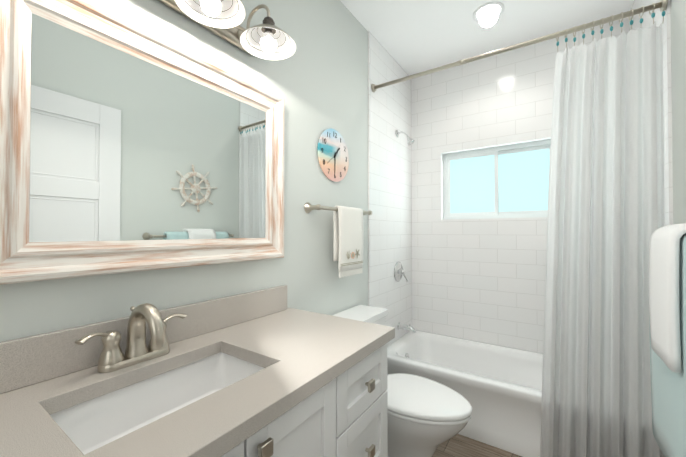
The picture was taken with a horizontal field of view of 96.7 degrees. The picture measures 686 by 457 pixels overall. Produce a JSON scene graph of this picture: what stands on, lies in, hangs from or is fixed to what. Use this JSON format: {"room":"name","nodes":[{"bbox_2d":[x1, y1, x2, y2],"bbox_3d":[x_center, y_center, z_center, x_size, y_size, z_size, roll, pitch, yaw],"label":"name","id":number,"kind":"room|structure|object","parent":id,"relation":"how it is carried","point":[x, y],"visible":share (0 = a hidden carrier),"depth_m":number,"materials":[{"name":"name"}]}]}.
{"room":"bathroom","nodes":[
{"label":"bathroom","id":0,"kind":"room"},
{"bbox_2d":[0,0,367,341],"bbox_3d":[-0.469,-0.075,1.376,0.150,2.740,4.040,0,-1,34],"label":"wall","id":1,"kind":"structure","parent":0,"point":[317,80],"depth_m":1.55,"materials":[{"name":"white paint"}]},
{"bbox_2d":[0,0,284,284],"bbox_3d":[-0.559,-0.249,1.071,0.041,0.766,0.954,0,-1,34],"label":"mirror","id":2,"kind":"object","parent":1,"relation":"attached to","point":[127,145],"visible":1,"depth_m":0.92,"materials":[{"name":"brown wood"}]},
{"bbox_2d":[0,285,287,392],"bbox_3d":[-0.629,0.331,0.979,0.021,0.118,1.250,0,-1,34],"label":"backsplash","id":3,"kind":"structure","parent":1,"relation":"attached to","point":[28,360],"depth_m":0.86,"materials":[{"name":"grey stone"}]},
{"bbox_2d":[158,0,295,59],"bbox_3d":[-0.458,-0.804,1.010,0.286,0.190,0.704,0,-1,34],"label":"sconce","id":4,"kind":"object","parent":1,"relation":"attached to","point":[267,39],"visible":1,"depth_m":1.17,"materials":[{"name":"glass"}]},
{"bbox_2d":[317,129,348,181],"bbox_3d":[-0.050,-0.442,1.846,0.014,0.316,0.316,0,-1,34],"label":"clock","id":5,"kind":"object","parent":1,"relation":"attached to","point":[333,154],"visible":1,"depth_m":1.83,"materials":[{"name":"multicoloured plastic"}]},
{"bbox_2d":[304,202,371,277],"bbox_3d":[0.007,0.073,1.856,0.098,0.426,0.620,0,-1,34],"label":"towel rail","id":6,"kind":"object","parent":1,"relation":"attached to","point":[348,236],"visible":1,"depth_m":1.80,"materials":[{"name":"white fabric"}]},
{"bbox_2d":[333,205,363,271],"bbox_3d":[0.038,0.059,1.862,0.051,0.382,0.266,0,-1,34],"label":"hand towel","id":7,"kind":"object","parent":6,"relation":"hanging from","point":[348,227],"depth_m":1.81,"materials":[{"name":"white fabric"}]},
{"bbox_2d":[368,31,411,346],"bbox_3d":[0.415,-0.062,2.541,0.012,2.740,0.820,0,-1,34],"label":"wall tiles","id":8,"kind":"structure","parent":1,"relation":"attached to","point":[389,193],"depth_m":2.48,"materials":[{"name":"white tile"}]},
{"bbox_2d":[394,262,407,281],"bbox_3d":[0.501,0.370,2.586,0.073,0.172,0.170,0,-1,34],"label":"shower valve","id":9,"kind":"object","parent":8,"relation":"attached to","point":[399,271],"visible":0.98,"depth_m":2.57,"materials":[{"name":"silver metal"}]},
{"bbox_2d":[395,130,413,144],"bbox_3d":[0.524,-0.770,2.561,0.154,0.148,0.064,0,-1,34],"label":"shower head","id":10,"kind":"object","parent":8,"relation":"attached to","point":[410,141],"visible":1,"depth_m":2.54},
{"bbox_2d":[398,322,415,332],"bbox_3d":[0.541,0.837,2.572,0.150,0.074,0.060,0,-1,34],"label":"tub spout","id":11,"kind":"object","parent":8,"relation":"attached to","point":[409,327],"visible":1,"depth_m":2.56,"materials":[{"name":"silver metal"}]},
{"bbox_2d":[371,0,667,456],"bbox_3d":[0.854,0.096,1.815,1.524,2.338,0.066,0,-1,34],"label":"shower curtain","id":12,"kind":"object","parent":8,"relation":"attached to","point":[606,212],"visible":1,"depth_m":1.51,"materials":[{"name":"white fabric"}]},
{"bbox_2d":[432,434,521,456],"bbox_3d":[0.236,1.339,0.884,1.850,0.100,4.040,0,-1,34],"label":"floor","id":13,"kind":"structure","parent":0,"point":[458,445],"depth_m":1.79,"materials":[{"name":"brown wood"}]},
{"bbox_2d":[216,337,394,456],"bbox_3d":[-0.387,0.858,0.828,0.584,0.859,1.240,0,-1,34],"label":"bathroom vanity","id":14,"kind":"object","parent":13,"relation":"on","point":[344,416],"depth_m":0.90,"materials":[{"name":"white wood"}]},
{"bbox_2d":[0,308,394,456],"bbox_3d":[-0.390,0.408,0.838,0.574,0.040,1.285,0,-1,34],"label":"countertop","id":15,"kind":"structure","parent":14,"relation":"on","point":[304,348],"depth_m":0.74,"materials":[{"name":"grey stone"}]},
{"bbox_2d":[75,303,185,372],"bbox_3d":[-0.565,0.300,0.869,0.173,0.174,0.292,0,-1,34],"label":"faucet","id":16,"kind":"object","parent":15,"relation":"on","point":[113,357],"visible":1,"depth_m":0.85,"materials":[{"name":"silver metal"}]},
{"bbox_2d":[44,345,271,456],"bbox_3d":[-0.432,0.501,0.788,0.360,0.172,0.529,0,-1,34],"label":"sink","id":17,"kind":"object","parent":15,"relation":"in","point":[89,421],"depth_m":0.86,"materials":[{"name":"white ceramic"}]},
{"bbox_2d":[332,305,471,456],"bbox_3d":[0.297,0.905,1.662,0.763,0.785,0.476,0,-1,34],"label":"toilet","id":18,"kind":"object","parent":13,"relation":"on","point":[426,417],"visible":0.54,"depth_m":1.50,"materials":[{"name":"white ceramic"}]},
{"bbox_2d":[387,330,542,456],"bbox_3d":[1.078,1.119,2.135,1.520,0.370,0.722,0,-1,34],"label":"bathtub","id":19,"kind":"object","parent":13,"relation":"on","point":[498,388],"visible":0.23,"depth_m":2.03,"materials":[{"name":"white ceramic"}]},
{"bbox_2d":[340,0,633,75],"bbox_3d":[0.236,-1.501,0.918,1.850,0.100,4.040,0,-1,34],"label":"ceiling","id":20,"kind":"structure","parent":0,"point":[412,37],"depth_m":2.14,"materials":[{"name":"white paint"}]},
{"bbox_2d":[473,2,504,22],"bbox_3d":[0.967,-1.434,2.028,0.190,0.007,0.190,0,-1,34],"label":"recessed light","id":21,"kind":"object","parent":20,"relation":"in","point":[488,12],"visible":1,"depth_m":2.02,"materials":[{"name":"white glass"}]},
{"bbox_2d":[411,17,628,352],"bbox_3d":[1.324,-0.062,2.513,1.550,2.740,0.150,0,-1,34],"label":"wall tile","id":22,"kind":"structure","parent":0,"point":[481,280],"depth_m":2.54,"materials":[{"name":"white tile"}]},
{"bbox_2d":[443,140,550,219],"bbox_3d":[1.288,-0.379,2.563,0.860,0.595,0.064,0,-1,34],"label":"sliding window","id":23,"kind":"structure","parent":22,"relation":"in","point":[510,181],"depth_m":2.54,"materials":[{"name":"glass"}]},
{"bbox_2d":[670,0,685,223],"bbox_3d":[0.941,-0.087,0.426,0.150,2.740,4.040,0,-1,34],"label":"wall","id":24,"kind":"structure","parent":0,"point":[678,45],"depth_m":1.31,"materials":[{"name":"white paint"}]},
{"bbox_2d":[629,0,672,225],"bbox_3d":[1.704,-0.072,1.702,0.012,2.740,0.770,0,-1,34],"label":"wall tiles","id":25,"kind":"structure","parent":24,"relation":"attached to","point":[667,110],"depth_m":1.41,"materials":[{"name":"white tile"}]},
{"bbox_2d":[648,223,685,456],"bbox_3d":[1.151,0.414,1.002,0.152,0.863,0.780,0,-1,34],"label":"towel rail","id":26,"kind":"object","parent":24,"relation":"attached to","point":[667,288],"visible":1,"depth_m":1.02,"materials":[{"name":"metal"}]},
{"bbox_2d":[648,223,685,372],"bbox_3d":[1.163,0.217,1.026,0.147,0.470,0.241,0,-1,34],"label":"towel","id":27,"kind":"object","parent":26,"relation":"hanging from","point":[667,245],"depth_m":0.98,"materials":[{"name":"white fabric"}]}
]}

